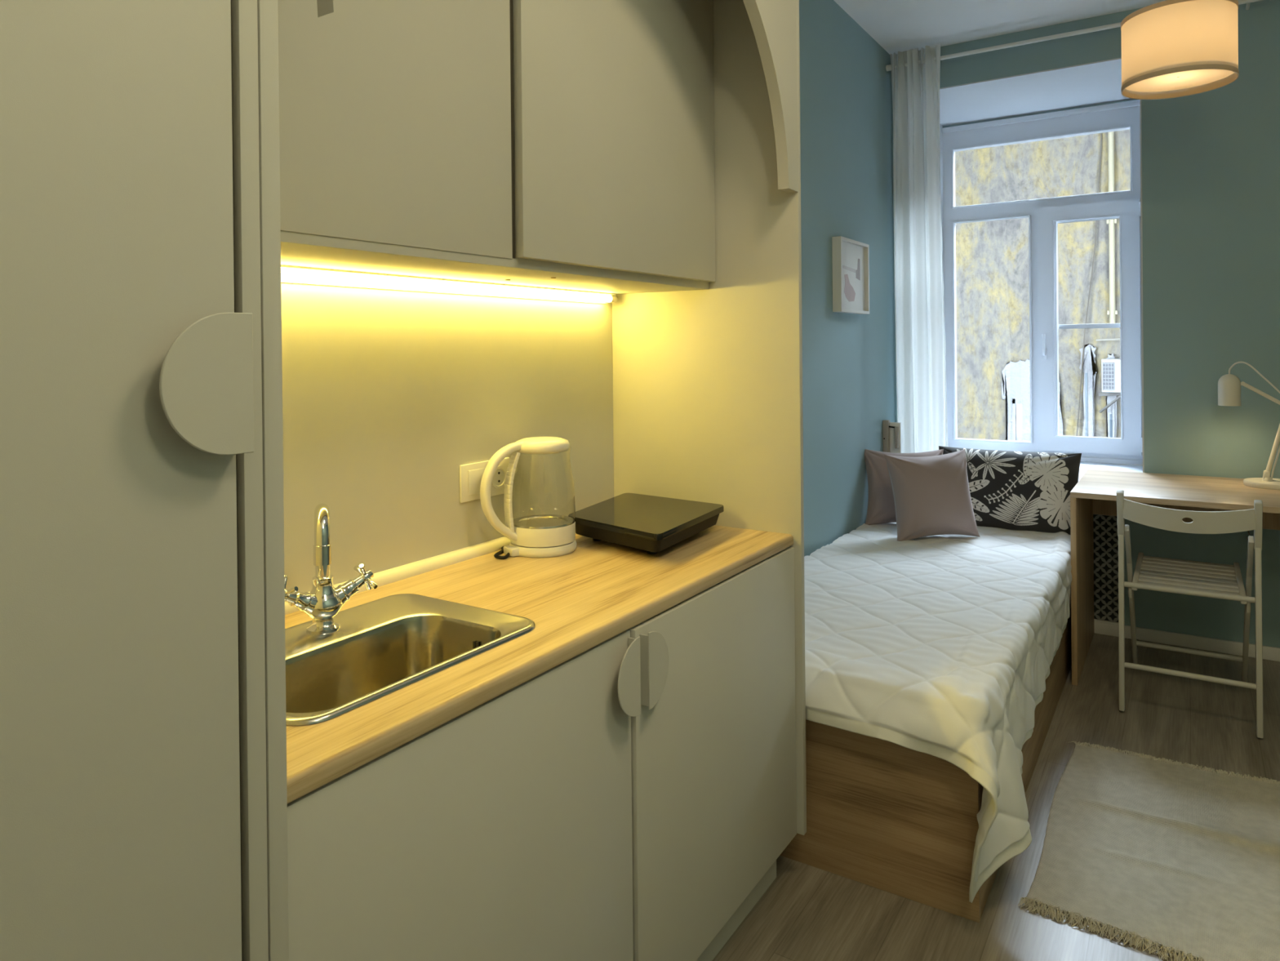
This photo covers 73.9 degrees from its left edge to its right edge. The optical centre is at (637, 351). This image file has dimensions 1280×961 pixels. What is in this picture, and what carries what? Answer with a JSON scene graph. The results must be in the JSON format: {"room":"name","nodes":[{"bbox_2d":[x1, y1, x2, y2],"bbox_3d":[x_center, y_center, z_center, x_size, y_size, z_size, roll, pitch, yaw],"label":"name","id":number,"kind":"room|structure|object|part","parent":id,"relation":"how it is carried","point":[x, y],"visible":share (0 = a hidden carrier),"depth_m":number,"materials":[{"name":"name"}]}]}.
{"room":"studio apartment","nodes":[
{"label":"studio apartment","id":0,"kind":"room"},
{"bbox_2d":[280,282,613,592],"bbox_3d":[-0.920,-0.078,1.214,0.138,2.814,2.942,0,0,33],"label":"wall","id":1,"kind":"structure","parent":0,"point":[387,393],"depth_m":1.80,"materials":[{"name":"paint"}]},
{"bbox_2d":[459,457,509,502],"bbox_3d":[-0.349,0.294,1.954,0.010,0.084,0.162,0,0,33],"label":"electrical outlet","id":2,"kind":"object","parent":1,"relation":"attached to","point":[470,474],"visible":0.74,"depth_m":1.92,"materials":[{"name":"beige plastic"}]},
{"bbox_2d":[492,466,506,488],"bbox_3d":[-0.324,0.293,1.985,0.002,0.052,0.052,0,0,33],"label":"socket","id":3,"kind":"object","parent":2,"relation":"attached to","point":[499,478],"depth_m":1.99,"materials":[{"name":"beige plastic"}]},
{"bbox_2d":[277,0,715,293],"bbox_3d":[-0.323,-0.726,1.710,0.330,1.146,1.409,0,0,33],"label":"upper cabinet","id":4,"kind":"object","parent":1,"relation":"attached to","point":[567,144],"visible":0.76,"depth_m":1.57,"materials":[{"name":"beige wood"}]},
{"bbox_3d":[-0.410,-0.727,1.306,0.002,1.118,0.632,0,0,33],"label":"door","id":5,"kind":"part","parent":4,"relation":"part of","materials":[{"name":"beige wood"}]},
{"bbox_2d":[280,265,617,303],"bbox_3d":[-0.445,-0.140,1.790,0.032,0.027,1.383,0,0,33],"label":"strip light","id":6,"kind":"object","parent":4,"relation":"attached to","point":[292,274],"visible":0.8,"depth_m":1.78,"materials":[{"name":"beige plastic"}]},
{"bbox_3d":[-0.018,-0.735,1.896,0.020,1.114,0.763,0,0,33],"label":"door","id":7,"kind":"part","parent":4,"relation":"part of","materials":[{"name":"beige wood"}]},
{"bbox_2d":[612,0,806,835],"bbox_3d":[0.166,-0.152,2.252,0.560,2.694,0.019,0,0,33],"label":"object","id":8,"kind":"structure","parent":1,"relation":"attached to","point":[708,384],"depth_m":2.19,"materials":[{"name":"beige paint"}]},
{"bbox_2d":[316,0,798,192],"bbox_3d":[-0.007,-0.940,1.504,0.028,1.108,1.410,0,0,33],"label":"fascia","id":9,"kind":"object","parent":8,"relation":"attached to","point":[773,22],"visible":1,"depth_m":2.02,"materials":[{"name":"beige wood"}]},
{"bbox_2d":[799,0,894,556],"bbox_3d":[0.573,-0.101,3.442,0.228,2.814,2.419,0,0,33],"label":"wall","id":10,"kind":"structure","parent":0,"point":[846,91],"depth_m":3.72,"materials":[{"name":"teal paint"}]},
{"bbox_2d":[831,235,869,314],"bbox_3d":[0.948,-0.330,3.776,0.039,0.320,0.378,0,0,33],"label":"framed picture","id":11,"kind":"object","parent":10,"relation":"attached to","point":[851,258],"visible":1,"depth_m":3.75,"materials":[{"name":"paper"}]},
{"bbox_2d":[841,240,864,311],"bbox_3d":[0.941,-0.330,3.781,0.021,0.296,0.354,0,0,33],"label":"print","id":12,"kind":"object","parent":11,"relation":"attached to","point":[852,251],"depth_m":3.78,"materials":[{"name":"paper"}]},
{"bbox_2d":[882,419,901,453],"bbox_3d":[1.257,0.719,4.204,0.081,0.755,0.036,0,0,33],"label":"upright","id":13,"kind":"object","parent":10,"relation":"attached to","point":[891,431],"visible":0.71,"depth_m":4.20,"materials":[{"name":"brown wood"}]},
{"bbox_3d":[1.235,0.719,4.219,0.028,0.755,0.035,0,0,33],"label":"post","id":14,"kind":"part","parent":13,"relation":"part of","materials":[{"name":"brown wood"}]},
{"bbox_2d":[712,633,1279,960],"bbox_3d":[1.062,1.367,1.858,2.750,0.120,6.350,0,0,33],"label":"floor","id":15,"kind":"structure","parent":0,"point":[807,913],"depth_m":2.13,"materials":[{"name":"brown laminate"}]},
{"bbox_2d":[0,0,288,960],"bbox_3d":[-0.796,0.020,0.748,0.572,2.620,0.732,0,0,33],"label":"tall cabinet","id":16,"kind":"object","parent":15,"relation":"on","point":[144,792],"visible":1,"depth_m":0.79,"materials":[{"name":"grey wood"}]},
{"bbox_3d":[-0.423,0.032,0.824,0.028,0.140,0.092,0,0,33],"label":"handle","id":17,"kind":"part","parent":16,"relation":"part of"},
{"bbox_3d":[-0.616,0.017,1.054,0.541,2.620,0.022,0,0,33],"label":"panel","id":18,"kind":"part","parent":16,"relation":"part of","materials":[{"name":"grey wood"}]},
{"bbox_2d":[287,546,796,960],"bbox_3d":[-0.210,0.906,1.654,0.562,0.828,1.409,0,0,33],"label":"base cabinet","id":19,"kind":"object","parent":15,"relation":"on","point":[633,797],"visible":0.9,"depth_m":1.39,"materials":[{"name":"grey wood"}]},
{"bbox_3d":[-0.203,0.849,1.218,0.019,0.710,0.682,0,0,33],"label":"door","id":20,"kind":"part","parent":19,"relation":"part of","materials":[{"name":"grey wood"}]},
{"bbox_2d":[284,524,793,803],"bbox_3d":[-0.225,0.465,1.659,0.539,0.054,1.410,0,0,33],"label":"countertop","id":21,"kind":"structure","parent":19,"relation":"on","point":[577,601],"depth_m":1.55,"materials":[{"name":"brown wood"}]},
{"bbox_2d":[284,502,377,634],"bbox_3d":[-0.506,0.355,1.405,0.112,0.216,0.178,0,0,33],"label":"faucet","id":22,"kind":"object","parent":21,"relation":"on","point":[324,601],"visible":0.88,"depth_m":1.40,"materials":[{"name":"silver metal"}]},
{"bbox_3d":[-0.568,0.389,1.359,0.057,0.053,0.029,0,0,45],"label":"cross handle","id":23,"kind":"part","parent":22,"relation":"part of","materials":[{"name":"silver metal"}]},
{"bbox_3d":[-0.512,0.312,1.379,0.024,0.130,0.105,-1,0,-20],"label":"spout","id":24,"kind":"part","parent":22,"relation":"part of","materials":[{"name":"silver metal"}]},
{"bbox_3d":[-0.469,0.389,1.464,0.028,0.054,0.057,-1,0,-32],"label":"cross handle","id":25,"kind":"part","parent":22,"relation":"part of","materials":[{"name":"silver metal"}]},
{"bbox_3d":[-0.443,0.451,1.800,0.020,0.022,1.410,0,0,33],"label":"worktop edge strip","id":26,"kind":"part","parent":21,"relation":"part of","materials":[{"name":"beige wood"}]},
{"bbox_2d":[284,593,535,725],"bbox_3d":[-0.429,0.540,1.333,0.350,0.166,0.473,0,0,33],"label":"sink","id":27,"kind":"object","parent":21,"relation":"in","point":[380,647],"visible":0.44,"depth_m":1.42,"materials":[{"name":"silver metal"}]},
{"bbox_3d":[-0.399,0.544,1.298,0.215,0.157,0.394,0,0,33],"label":"bowl","id":28,"kind":"part","parent":27,"relation":"part of","materials":[{"name":"metal"}]},
{"bbox_2d":[493,544,510,559],"bbox_3d":[-0.301,0.455,1.942,0.036,0.009,0.129,-1,0,4],"label":"cable","id":29,"kind":"object","parent":21,"relation":"on","point":[496,554],"visible":0.7,"depth_m":1.90,"materials":[{"name":"black plastic"}]},
{"bbox_2d":[480,436,577,557],"bbox_3d":[-0.239,0.330,1.940,0.156,0.259,0.224,0,0,33],"label":"electric kettle","id":30,"kind":"object","parent":21,"relation":"on","point":[540,535],"visible":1,"depth_m":1.91,"materials":[{"name":"beige plastic"}]},
{"bbox_3d":[-0.301,0.317,1.910,0.111,0.225,0.029,-1,0,-36],"label":"handle","id":31,"kind":"part","parent":30,"relation":"part of","materials":[{"name":"beige plastic"}]},
{"bbox_3d":[-0.222,0.216,1.968,0.128,0.031,0.128,0,0,33],"label":"lid","id":32,"kind":"part","parent":30,"relation":"part of","materials":[{"name":"beige plastic"}]},
{"bbox_3d":[-0.220,0.395,1.968,0.146,0.008,0.146,0,0,33],"label":"heating plate","id":33,"kind":"part","parent":30,"relation":"part of","materials":[{"name":"silver metal"}]},
{"bbox_3d":[-0.221,0.311,1.968,0.150,0.171,0.150,0,0,33],"label":"glass","id":34,"kind":"part","parent":30,"relation":"part of","materials":[{"name":"clear glass"}]},
{"bbox_2d":[568,493,724,554],"bbox_3d":[0.007,0.424,2.091,0.354,0.065,0.408,0,0,33],"label":"cooktop","id":35,"kind":"object","parent":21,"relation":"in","point":[652,524],"visible":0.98,"depth_m":2.01,"materials":[{"name":"black glass"}]},
{"bbox_3d":[0.007,0.425,2.091,0.338,0.039,0.390,0,0,33],"label":"casing","id":36,"kind":"part","parent":35,"relation":"part of","materials":[{"name":"black plastic"}]},
{"bbox_3d":[-0.024,0.564,1.457,0.024,0.136,0.068,0,0,33],"label":"handle","id":37,"kind":"part","parent":19,"relation":"part of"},
{"bbox_3d":[0.030,0.563,1.530,0.020,0.136,0.068,0,0,33],"label":"handle","id":38,"kind":"part","parent":19,"relation":"part of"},
{"bbox_3d":[0.186,0.842,1.806,0.019,0.710,0.720,0,0,33],"label":"door","id":39,"kind":"part","parent":19,"relation":"part of","materials":[{"name":"grey wood"}]},
{"bbox_2d":[780,608,1071,922],"bbox_3d":[0.991,1.055,3.068,0.861,0.497,2.110,0,0,33],"label":"bed","id":40,"kind":"object","parent":15,"relation":"on","point":[886,815],"visible":0.2,"depth_m":2.07,"materials":[{"name":"brown wood"}]},
{"bbox_2d":[804,522,1071,902],"bbox_3d":[1.003,1.000,2.985,0.940,0.446,2.198,0,0,33],"label":"quilt","id":41,"kind":"object","parent":40,"relation":"on","point":[944,646],"visible":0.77,"depth_m":2.38,"materials":[{"name":"white fabric"}]},
{"bbox_2d":[864,448,943,524],"bbox_3d":[1.226,0.625,3.914,0.371,0.344,0.180,-1,0,8],"label":"cushion","id":42,"kind":"object","parent":41,"relation":"on","point":[881,503],"visible":0.47,"depth_m":3.88,"materials":[{"name":"fabric"}]},
{"bbox_2d":[884,448,979,541],"bbox_3d":[1.251,0.613,3.623,0.385,0.377,0.194,-1,0,-10],"label":"cushion","id":43,"kind":"object","parent":41,"relation":"on","point":[931,495],"visible":1,"depth_m":3.56,"materials":[{"name":"fabric"}]},
{"bbox_2d":[938,445,1081,534],"bbox_3d":[1.653,0.621,3.828,0.607,0.346,0.202,0,0,31],"label":"leaf pillow","id":44,"kind":"object","parent":41,"relation":"on","point":[1020,491],"visible":0.69,"depth_m":3.73,"materials":[{"name":"black fabric"}]},
{"bbox_2d":[1017,740,1279,960],"bbox_3d":[1.473,1.291,2.222,0.736,0.021,1.070,0,0,33],"label":"rug","id":45,"kind":"object","parent":15,"relation":"on","point":[1183,860],"visible":1,"depth_m":2.18,"materials":[{"name":"beige fabric"}]},
{"bbox_2d":[1070,469,1279,685],"bbox_3d":[2.464,0.913,3.218,1.406,0.750,0.707,0,0,33],"label":"desk","id":46,"kind":"object","parent":15,"relation":"on","point":[1095,492],"visible":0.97,"depth_m":3.39,"materials":[{"name":"brown wood"}]},
{"bbox_3d":[1.882,0.928,3.595,0.020,0.729,0.704,0,0,33],"label":"panel","id":47,"kind":"part","parent":46,"relation":"part of","materials":[{"name":"brown wood"}]},
{"bbox_3d":[2.630,0.643,3.478,1.366,0.174,0.016,0,0,33],"label":"panel","id":48,"kind":"part","parent":46,"relation":"part of","materials":[{"name":"brown wood"}]},
{"bbox_2d":[1217,361,1279,489],"bbox_3d":[2.565,0.289,3.352,0.461,0.500,0.200,0,0,33],"label":"desk lamp","id":49,"kind":"object","parent":46,"relation":"on","point":[1228,384],"visible":1,"depth_m":3.41,"materials":[{"name":"beige metal"}]},
{"bbox_3d":[2.498,0.174,3.388,0.151,0.102,0.015,0,0,33],"label":"arm","id":50,"kind":"part","parent":49,"relation":"part of","materials":[{"name":"beige metal"}]},
{"bbox_3d":[2.532,0.353,3.368,0.082,0.272,0.017,0,0,33],"label":"arm","id":51,"kind":"part","parent":49,"relation":"part of","materials":[{"name":"beige metal"}]},
{"bbox_2d":[1116,489,1263,737],"bbox_3d":[2.045,0.895,3.164,0.423,0.802,0.593,0,0,33],"label":"folding chair","id":52,"kind":"object","parent":15,"relation":"on","point":[1202,579],"visible":1,"depth_m":3.02,"materials":[{"name":"paint"}]},
{"bbox_3d":[1.745,0.975,3.069,0.018,0.630,0.057,0,0,33],"label":"leg","id":53,"kind":"part","parent":52,"relation":"part of","materials":[{"name":"paint"}]},
{"bbox_3d":[1.779,0.644,3.112,0.037,0.294,0.192,0,0,33],"label":"post","id":54,"kind":"part","parent":52,"relation":"part of","materials":[{"name":"paint"}]},
{"bbox_3d":[1.942,1.031,3.340,0.016,0.532,0.412,0,0,33],"label":"leg","id":55,"kind":"part","parent":52,"relation":"part of","materials":[{"name":"paint"}]},
{"bbox_3d":[1.922,0.841,3.270,0.018,0.029,0.525,0,0,33],"label":"seat rail","id":56,"kind":"part","parent":52,"relation":"part of","materials":[{"name":"paint"}]},
{"bbox_3d":[1.893,0.574,2.932,0.384,0.095,0.044,0,0,33],"label":"rail","id":57,"kind":"part","parent":52,"relation":"part of","materials":[{"name":"paint"}]},
{"bbox_3d":[1.918,0.840,2.969,0.384,0.020,0.020,0,0,33],"label":"seat rod","id":58,"kind":"part","parent":52,"relation":"part of","materials":[{"name":"paint"}]},
{"bbox_3d":[2.191,0.839,3.096,0.018,0.029,0.525,0,0,33],"label":"seat rail","id":59,"kind":"part","parent":52,"relation":"part of","materials":[{"name":"paint"}]},
{"bbox_3d":[2.248,1.028,3.142,0.016,0.532,0.412,0,0,33],"label":"leg","id":60,"kind":"part","parent":52,"relation":"part of","materials":[{"name":"paint"}]},
{"bbox_3d":[2.103,0.642,2.902,0.037,0.294,0.192,0,0,33],"label":"post","id":61,"kind":"part","parent":52,"relation":"part of","materials":[{"name":"paint"}]},
{"bbox_3d":[2.082,0.973,2.852,0.018,0.630,0.057,0,0,33],"label":"leg","id":62,"kind":"part","parent":52,"relation":"part of","materials":[{"name":"paint"}]},
{"bbox_2d":[833,0,1166,55],"bbox_3d":[1.033,-1.567,1.847,2.750,0.120,6.350,0,0,33],"label":"ceiling","id":63,"kind":"structure","parent":0,"point":[895,25],"depth_m":3.85,"materials":[{"name":"paint"}]},
{"bbox_2d":[1120,0,1239,99],"bbox_3d":[1.886,-1.225,2.972,0.347,0.589,0.347,0,0,33],"label":"pendant lamp","id":64,"kind":"object","parent":63,"relation":"hanging from","point":[1171,48],"visible":1,"depth_m":2.85,"materials":[{"name":"beige fabric"}]},
{"bbox_2d":[1125,69,1234,91],"bbox_3d":[1.888,-0.958,2.973,0.339,0.001,0.339,0,0,33],"label":"diffuser","id":65,"kind":"object","parent":64,"relation":"attached to","point":[1187,79],"depth_m":3.01,"materials":[{"name":"white plastic"}]},
{"bbox_2d":[892,0,1279,647],"bbox_3d":[2.507,-0.123,4.110,2.750,2.814,0.913,0,0,33],"label":"wall","id":66,"kind":"structure","parent":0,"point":[1211,160],"depth_m":3.68,"materials":[{"name":"teal paint"}]},
{"bbox_2d":[942,99,1142,465],"bbox_3d":[2.223,-0.354,4.701,1.022,1.898,0.184,0,0,33],"label":"window","id":67,"kind":"structure","parent":66,"relation":"attached to","point":[1044,215],"depth_m":4.64,"materials":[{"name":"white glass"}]},
{"bbox_3d":[2.213,-0.025,4.632,0.022,0.140,0.052,0,0,33],"label":"handle","id":68,"kind":"part","parent":67,"relation":"part of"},
{"bbox_3d":[2.414,-0.125,4.563,0.487,1.332,0.052,0,0,33],"label":"sash","id":69,"kind":"part","parent":67,"relation":"part of","materials":[{"name":"white wood"}]},
{"bbox_2d":[885,0,1271,71],"bbox_3d":[1.946,-1.435,3.900,1.588,0.030,0.114,0,0,33],"label":"curtain rod","id":70,"kind":"object","parent":66,"relation":"attached to","point":[888,68],"visible":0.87,"depth_m":3.92,"materials":[{"name":"white metal"}]},
{"bbox_2d":[889,44,947,453],"bbox_3d":[1.394,-0.322,4.208,0.272,2.354,0.077,0,0,33],"label":"curtain","id":71,"kind":"object","parent":70,"relation":"hanging from","point":[920,332],"visible":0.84,"depth_m":4.20,"materials":[{"name":"white fabric"}]},
{"bbox_2d":[1093,514,1118,624],"bbox_3d":[1.890,0.983,4.020,0.708,0.505,0.015,0,0,33],"label":"screen","id":72,"kind":"object","parent":66,"relation":"attached to","point":[1104,526],"visible":0.09,"depth_m":3.87,"materials":[{"name":"paint"}]},
{"bbox_2d":[1093,621,1279,661],"bbox_3d":[2.721,1.257,3.486,1.530,0.055,0.016,0,0,33],"label":"baseboard","id":73,"kind":"structure","parent":66,"relation":"attached to","point":[1271,653],"depth_m":3.69,"materials":[{"name":"white paint"}]},
{"label":"outside","id":74,"kind":"structure","parent":0,"visible":0},
{"bbox_2d":[955,129,1140,465],"bbox_3d":[5.564,2.762,8.578,14.000,10.950,0.400,0,0,33],"label":"wall","id":75,"kind":"structure","parent":74,"point":[993,260],"depth_m":9.21,"materials":[{"name":"paint"}]},
{"bbox_2d":[1001,359,1063,441],"bbox_3d":[4.238,0.972,9.139,0.602,1.782,0.085,0,0,33],"label":"window","id":76,"kind":"structure","parent":75,"relation":"in","point":[1015,384],"depth_m":9.19,"materials":[{"name":"white"}]},
{"bbox_3d":[4.077,1.179,9.209,0.035,1.340,0.023,0,0,33],"label":"casing","id":77,"kind":"part","parent":76,"relation":"part of","materials":[{"name":"white"}]},
{"bbox_3d":[4.098,0.529,9.189,0.100,0.080,0.023,0,0,33],"label":"casing","id":78,"kind":"part","parent":76,"relation":"part of","materials":[{"name":"white"}]},
{"bbox_3d":[4.194,1.198,9.146,0.300,1.300,0.006,0,0,33],"label":"pane","id":79,"kind":"part","parent":76,"relation":"part of","materials":[{"name":"white"}]},
{"bbox_3d":[4.179,1.148,9.142,0.080,1.400,0.023,0,0,33],"label":"casing","id":80,"kind":"part","parent":76,"relation":"part of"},
{"bbox_2d":[1079,343,1097,462],"bbox_3d":[4.689,0.890,8.847,0.166,1.941,0.085,0,0,33],"label":"window","id":81,"kind":"structure","parent":75,"relation":"in","point":[1089,368],"depth_m":8.81,"materials":[{"name":"white"}]},
{"bbox_3d":[4.666,1.034,8.839,0.022,1.620,0.006,0,0,33],"label":"pane","id":82,"kind":"part","parent":81,"relation":"part of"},
{"bbox_3d":[4.692,1.024,8.810,0.047,1.640,0.023,0,0,33],"label":"casing","id":83,"kind":"part","parent":81,"relation":"part of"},
{"bbox_2d":[1075,133,1102,435],"bbox_3d":[4.667,-0.456,8.821,0.283,4.400,0.034,0,0,22],"label":"hanging cable","id":84,"kind":"object","parent":75,"relation":"hanging from","point":[1100,133],"visible":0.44,"depth_m":8.81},
{"bbox_2d":[1096,328,1119,341],"bbox_3d":[4.864,-0.142,8.585,0.103,0.270,0.458,-1,0,-24],"label":"wall bracket","id":85,"kind":"object","parent":75,"relation":"attached to","point":[1118,339],"visible":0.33,"depth_m":8.65,"materials":[{"name":"metal"}]},
{"bbox_2d":[1098,358,1120,413],"bbox_3d":[4.790,0.384,8.555,0.267,0.620,0.430,0,0,26],"label":"air conditioner","id":86,"kind":"object","parent":75,"relation":"attached to","point":[1110,367],"visible":0.82,"depth_m":8.40,"materials":[{"name":"white metal"}]},
{"bbox_2d":[1102,362,1115,390],"bbox_3d":[4.646,0.246,8.399,0.107,0.280,0.014,0,0,33],"label":"grille","id":87,"kind":"object","parent":86,"relation":"attached to","point":[1108,368],"depth_m":8.40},
{"bbox_3d":[4.772,0.240,8.504,0.220,0.330,0.300,0,0,33],"label":"casing","id":88,"kind":"part","parent":86,"relation":"part of","materials":[{"name":"white metal"}]},
{"bbox_2d":[1106,353,1116,463],"bbox_3d":[4.867,0.937,8.732,0.100,1.828,0.085,0,0,33],"label":"window","id":89,"kind":"structure","parent":75,"relation":"in","point":[1111,411],"depth_m":8.71,"materials":[{"name":"white"}]},
{"bbox_3d":[4.854,1.243,8.720,0.020,1.200,0.006,0,0,33],"label":"pane","id":90,"kind":"part","parent":89,"relation":"part of","materials":[{"name":"glass"}]},
{"bbox_3d":[4.867,1.183,8.698,0.022,1.320,0.023,0,0,33],"label":"casing","id":91,"kind":"part","parent":89,"relation":"part of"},
{"bbox_2d":[1106,131,1117,323],"bbox_3d":[4.851,-1.457,8.710,0.090,2.400,0.077,0,0,33],"label":"drainpipe","id":92,"kind":"object","parent":75,"relation":"attached to","point":[1112,313],"visible":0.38,"depth_m":8.68,"materials":[{"name":"beige metal"}]}
]}

